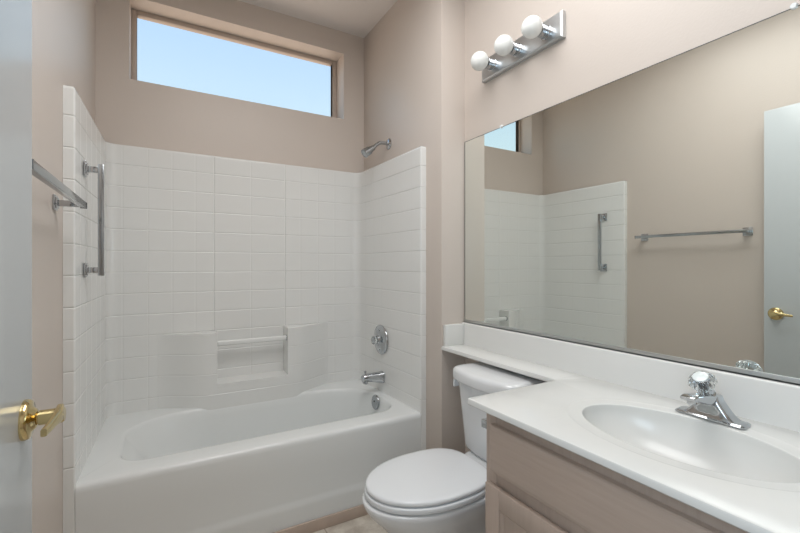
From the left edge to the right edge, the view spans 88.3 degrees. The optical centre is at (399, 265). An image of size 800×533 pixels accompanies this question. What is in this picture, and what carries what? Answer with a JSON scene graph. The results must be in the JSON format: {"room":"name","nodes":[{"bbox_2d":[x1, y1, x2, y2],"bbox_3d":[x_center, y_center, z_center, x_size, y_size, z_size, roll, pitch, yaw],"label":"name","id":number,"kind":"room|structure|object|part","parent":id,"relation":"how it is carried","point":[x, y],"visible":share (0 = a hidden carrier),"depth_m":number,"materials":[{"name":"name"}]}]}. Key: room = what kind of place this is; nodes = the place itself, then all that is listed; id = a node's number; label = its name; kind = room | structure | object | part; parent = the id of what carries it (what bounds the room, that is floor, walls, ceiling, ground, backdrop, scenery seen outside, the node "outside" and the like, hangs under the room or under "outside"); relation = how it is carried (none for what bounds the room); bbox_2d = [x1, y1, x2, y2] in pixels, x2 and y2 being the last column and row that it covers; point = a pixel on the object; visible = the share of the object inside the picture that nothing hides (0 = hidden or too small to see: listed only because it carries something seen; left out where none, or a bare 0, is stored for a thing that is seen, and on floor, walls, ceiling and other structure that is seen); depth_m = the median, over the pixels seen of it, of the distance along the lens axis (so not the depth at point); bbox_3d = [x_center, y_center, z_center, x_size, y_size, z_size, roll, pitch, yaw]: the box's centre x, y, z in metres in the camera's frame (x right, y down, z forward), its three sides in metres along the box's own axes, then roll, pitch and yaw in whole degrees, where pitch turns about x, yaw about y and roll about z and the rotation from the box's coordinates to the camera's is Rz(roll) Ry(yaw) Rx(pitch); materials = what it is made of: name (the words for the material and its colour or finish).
{"room":"bathroom","nodes":[
{"label":"bathroom","id":0,"kind":"room"},
{"bbox_2d":[32,0,94,532],"bbox_3d":[-0.739,-0.182,0.567,0.120,2.732,3.399,0,0,-30],"label":"wall","id":1,"kind":"structure","parent":0,"point":[63,31],"depth_m":1.25,"materials":[{"name":"paint"}]},
{"bbox_2d":[0,0,65,532],"bbox_3d":[-0.476,0.166,0.396,0.133,2.012,0.772,0,0,-30],"label":"door","id":2,"kind":"structure","parent":1,"relation":"in","point":[19,414],"depth_m":0.65,"materials":[{"name":"grey paint"}]},
{"bbox_3d":[-0.623,0.260,0.696,0.018,0.067,0.067,0,0,-30],"label":"handle","id":3,"kind":"part","parent":2,"relation":"part of","materials":[{"name":"gold metal"}]},
{"bbox_3d":[-0.584,0.258,0.680,0.038,0.030,0.094,0,0,-30],"label":"lever","id":4,"kind":"part","parent":2,"relation":"part of","materials":[{"name":"gold metal"}]},
{"bbox_2d":[32,159,86,210],"bbox_3d":[-0.903,-0.196,1.056,0.080,0.048,0.642,0,0,-30],"label":"towel bar","id":5,"kind":"object","parent":1,"relation":"attached to","point":[38,171],"visible":0.8,"depth_m":1.05,"materials":[{"name":"silver metal"}]},
{"bbox_3d":[-1.080,-0.196,1.295,0.011,0.048,0.048,0,0,-30],"label":"mounting plate","id":6,"kind":"part","parent":5,"relation":"part of","materials":[{"name":"silver metal"}]},
{"bbox_3d":[-1.054,-0.196,1.309,0.054,0.019,0.019,0,0,-30],"label":"post","id":7,"kind":"part","parent":5,"relation":"part of","materials":[{"name":"silver metal"}]},
{"bbox_2d":[95,0,363,172],"bbox_3d":[-0.854,-0.182,2.558,1.900,2.732,0.170,0,0,-30],"label":"wall","id":8,"kind":"structure","parent":0,"point":[128,111],"depth_m":2.39,"materials":[{"name":"paint"}]},
{"bbox_2d":[131,9,336,117],"bbox_3d":[-0.962,-1.187,2.565,1.191,0.434,0.040,0,0,-30],"label":"window","id":9,"kind":"structure","parent":8,"relation":"in","point":[135,14],"depth_m":2.49,"materials":[{"name":"beige wood"}]},
{"bbox_2d":[239,0,396,37],"bbox_3d":[-0.024,-1.588,1.075,1.865,0.080,3.569,0,0,-30],"label":"ceiling","id":10,"kind":"structure","parent":0,"point":[358,18],"depth_m":2.51,"materials":[{"name":"white paint"}]},
{"bbox_2d":[313,514,386,532],"bbox_3d":[-0.011,1.214,1.053,1.625,0.060,3.279,0,0,-30],"label":"floor","id":11,"kind":"structure","parent":0,"point":[363,524],"depth_m":1.86,"materials":[{"name":"tile"}]},
{"bbox_2d":[63,85,425,532],"bbox_3d":[-0.697,0.282,2.103,1.479,1.800,0.773,0,0,-30],"label":"bathtub","id":12,"kind":"object","parent":11,"relation":"on","point":[214,367],"visible":0.94,"depth_m":2.19,"materials":[{"name":"white plastic"}]},
{"bbox_2d":[84,160,103,277],"bbox_3d":[-1.167,-0.173,1.575,0.060,0.439,0.056,0,0,-30],"label":"grab bar","id":13,"kind":"object","parent":12,"relation":"attached to","point":[88,169],"visible":1,"depth_m":1.57,"materials":[{"name":"silver metal"}]},
{"bbox_3d":[-1.189,0.018,1.563,0.011,0.056,0.056,0,0,-30],"label":"mounting plate","id":14,"kind":"part","parent":13,"relation":"part of","materials":[{"name":"silver metal"}]},
{"bbox_3d":[-1.189,-0.365,1.563,0.011,0.056,0.056,0,0,-30],"label":"mounting plate","id":15,"kind":"part","parent":13,"relation":"part of","materials":[{"name":"silver metal"}]},
{"bbox_3d":[-1.173,0.018,1.572,0.036,0.021,0.021,0,0,-30],"label":"post","id":16,"kind":"part","parent":13,"relation":"part of","materials":[{"name":"silver metal"}]},
{"bbox_3d":[-1.173,-0.365,1.572,0.036,0.021,0.021,0,0,-30],"label":"post","id":17,"kind":"part","parent":13,"relation":"part of","materials":[{"name":"silver metal"}]},
{"bbox_2d":[157,322,328,409],"bbox_3d":[-0.846,0.615,2.370,0.970,0.498,0.110,0,0,-30],"label":"soap shelf","id":18,"kind":"object","parent":12,"relation":"attached to","point":[278,365],"depth_m":2.35,"materials":[{"name":"white plastic"}]},
{"bbox_2d":[74,380,420,532],"bbox_3d":[-0.691,0.971,2.093,1.418,0.423,0.748,0,0,-30],"label":"tub","id":19,"kind":"object","parent":12,"relation":"in","point":[269,463],"depth_m":1.82,"materials":[{"name":"white"}]},
{"bbox_2d":[273,504,367,532],"bbox_3d":[-0.502,1.158,1.763,1.480,0.052,0.011,0,0,-30],"label":"baseboard","id":20,"kind":"structure","parent":12,"relation":"attached to","point":[342,516],"depth_m":1.86,"materials":[{"name":"wood"}]},
{"bbox_2d":[361,371,384,383],"bbox_3d":[-0.163,0.662,2.437,0.130,0.087,0.062,0,0,-30],"label":"tub spout","id":21,"kind":"object","parent":12,"relation":"attached to","point":[378,377],"visible":1,"depth_m":2.42,"materials":[{"name":"silver metal"}]},
{"bbox_3d":[-0.146,0.801,2.412,0.019,0.086,0.086,0,0,-30],"label":"overflow plate","id":22,"kind":"part","parent":12,"relation":"part of","materials":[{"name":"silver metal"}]},
{"bbox_2d":[371,325,387,353],"bbox_3d":[-0.140,0.447,2.467,0.059,0.176,0.176,0,0,-30],"label":"shower valve","id":23,"kind":"object","parent":12,"relation":"attached to","point":[380,339],"visible":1,"depth_m":2.44,"materials":[{"name":"silver metal"}]},
{"bbox_3d":[-0.152,0.447,2.460,0.027,0.055,0.055,0,0,-30],"label":"valve knob","id":24,"kind":"part","parent":23,"relation":"part of","materials":[{"name":"white plastic"}]},
{"bbox_2d":[362,362,544,532],"bbox_3d":[0.193,0.809,1.576,0.717,0.750,0.380,0,0,-30],"label":"toilet","id":25,"kind":"object","parent":11,"relation":"on","point":[435,490],"visible":0.66,"depth_m":1.47,"materials":[{"name":"white ceramic"}]},
{"bbox_3d":[0.147,0.998,1.548,0.609,0.372,0.355,0,0,-30],"label":"bowl","id":26,"kind":"part","parent":25,"relation":"part of","materials":[{"name":"white ceramic"}]},
{"bbox_3d":[0.086,0.797,1.513,0.449,0.020,0.360,0,0,-30],"label":"seat","id":27,"kind":"part","parent":25,"relation":"part of","materials":[{"name":"white plastic"}]},
{"bbox_3d":[0.094,0.772,1.518,0.460,0.024,0.351,0,0,-30],"label":"lid","id":28,"kind":"part","parent":25,"relation":"part of","materials":[{"name":"white plastic"}]},
{"bbox_3d":[0.255,0.516,1.818,0.038,0.037,0.024,0,0,-30],"label":"flush lever","id":29,"kind":"part","parent":25,"relation":"part of","materials":[{"name":"white plastic"}]},
{"bbox_3d":[0.405,0.638,1.696,0.214,0.308,0.348,0,0,-30],"label":"tank","id":30,"kind":"part","parent":25,"relation":"part of","materials":[{"name":"white ceramic"}]},
{"bbox_3d":[0.395,0.461,1.690,0.252,0.054,0.376,0,0,-30],"label":"tank lid","id":31,"kind":"part","parent":25,"relation":"part of","materials":[{"name":"white ceramic"}]},
{"bbox_2d":[485,413,747,532],"bbox_3d":[0.796,0.801,0.746,0.526,0.767,1.343,0,0,-30],"label":"vanity cabinet","id":32,"kind":"object","parent":11,"relation":"on","point":[534,484],"visible":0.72,"depth_m":0.96,"materials":[{"name":"brown wood"}]},
{"bbox_2d":[481,418,486,429],"bbox_3d":[0.347,0.494,1.304,0.197,0.044,0.071,0,0,-30],"label":"toilet paper holder","id":33,"kind":"object","parent":32,"relation":"attached to","point":[484,420],"visible":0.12,"depth_m":1.28,"materials":[{"name":"silver metal"}]},
{"bbox_3d":[0.416,0.847,0.909,0.014,0.342,0.545,0,0,-30],"label":"door panel","id":34,"kind":"part","parent":32,"relation":"part of","materials":[{"name":"brown wood"}]},
{"bbox_3d":[0.415,0.847,0.908,0.018,0.450,0.653,0,0,-30],"label":"cabinet door","id":35,"kind":"part","parent":32,"relation":"part of","materials":[{"name":"brown wood"}]},
{"bbox_2d":[441,322,799,532],"bbox_3d":[0.615,0.406,1.050,0.540,0.236,2.091,0,0,-30],"label":"countertop","id":36,"kind":"structure","parent":32,"relation":"on","point":[614,410],"depth_m":1.07,"materials":[{"name":"stone"}]},
{"bbox_2d":[567,399,799,491],"bbox_3d":[0.653,0.459,0.969,0.375,0.127,0.542,0,0,-30],"label":"sink basin","id":37,"kind":"object","parent":36,"relation":"in","point":[722,457],"depth_m":1.01,"materials":[{"name":"ceramic"}]},
{"bbox_2d":[675,371,750,429],"bbox_3d":[0.768,0.333,1.046,0.148,0.125,0.160,0,0,-30],"label":"sink faucet","id":38,"kind":"object","parent":36,"relation":"on","point":[705,403],"visible":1,"depth_m":1.03,"materials":[{"name":"silver metal"}]},
{"bbox_3d":[0.764,0.342,1.044,0.139,0.042,0.038,0,0,-30],"label":"spout","id":39,"kind":"part","parent":38,"relation":"part of","materials":[{"name":"silver metal"}]},
{"bbox_3d":[0.771,0.303,1.050,0.063,0.065,0.063,0,0,-30],"label":"acrylic knob","id":40,"kind":"part","parent":38,"relation":"part of","materials":[{"name":"white"}]},
{"bbox_3d":[0.808,0.392,1.070,0.054,0.008,0.160,0,0,-30],"label":"plate","id":41,"kind":"part","parent":38,"relation":"part of","materials":[{"name":"silver metal"}]},
{"bbox_2d":[364,0,799,453],"bbox_3d":[0.712,-0.182,1.399,0.265,2.732,3.399,0,0,-30],"label":"wall","id":42,"kind":"structure","parent":0,"point":[422,87],"depth_m":2.03,"materials":[{"name":"paint"}]},
{"bbox_2d":[361,138,391,157],"bbox_3d":[-0.145,-0.698,2.447,0.181,0.135,0.066,0,0,-30],"label":"shower fixture","id":43,"kind":"object","parent":42,"relation":"attached to","point":[367,151],"visible":1,"depth_m":2.43,"materials":[{"name":"silver metal"}]},
{"bbox_3d":[-0.118,-0.714,2.462,0.112,0.060,0.021,0,0,-30],"label":"shower arm","id":44,"kind":"part","parent":43,"relation":"part of","materials":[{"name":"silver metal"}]},
{"bbox_2d":[471,10,565,82],"bbox_3d":[0.457,-0.915,1.729,0.139,0.101,0.454,0,0,-30],"label":"vanity light","id":45,"kind":"object","parent":42,"relation":"attached to","point":[537,36],"visible":1,"depth_m":1.69,"materials":[{"name":"chrome"},{"name":"frosted white glass"}]},
{"bbox_2d":[471,51,495,70],"bbox_3d":[0.372,-0.914,1.854,0.116,0.081,0.081,0,0,-30],"label":"bulb","id":46,"kind":"object","parent":45,"relation":"attached to","point":[480,61],"depth_m":1.83,"materials":[{"name":"white glass"}]},
{"bbox_2d":[494,34,521,56],"bbox_3d":[0.448,-0.914,1.723,0.116,0.081,0.081,0,0,-30],"label":"bulb","id":47,"kind":"object","parent":45,"relation":"attached to","point":[504,45],"depth_m":1.70,"materials":[{"name":"white glass"}]},
{"bbox_2d":[521,15,550,39],"bbox_3d":[0.523,-0.914,1.592,0.116,0.081,0.081,0,0,-30],"label":"bulb","id":48,"kind":"object","parent":45,"relation":"attached to","point":[533,27],"depth_m":1.57,"materials":[{"name":"white glass"}]},
{"bbox_2d":[462,322,799,431],"bbox_3d":[0.840,0.343,1.179,0.020,0.109,2.091,0,0,-30],"label":"backsplash","id":49,"kind":"structure","parent":42,"relation":"attached to","point":[770,402],"depth_m":1.29,"materials":[{"name":"stone"}]},
{"bbox_2d":[464,2,799,385],"bbox_3d":[0.836,-0.172,1.197,0.012,0.920,2.045,0,0,-30],"label":"mirror","id":50,"kind":"object","parent":42,"relation":"attached to","point":[653,211],"visible":1,"depth_m":1.25,"materials":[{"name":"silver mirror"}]}
]}

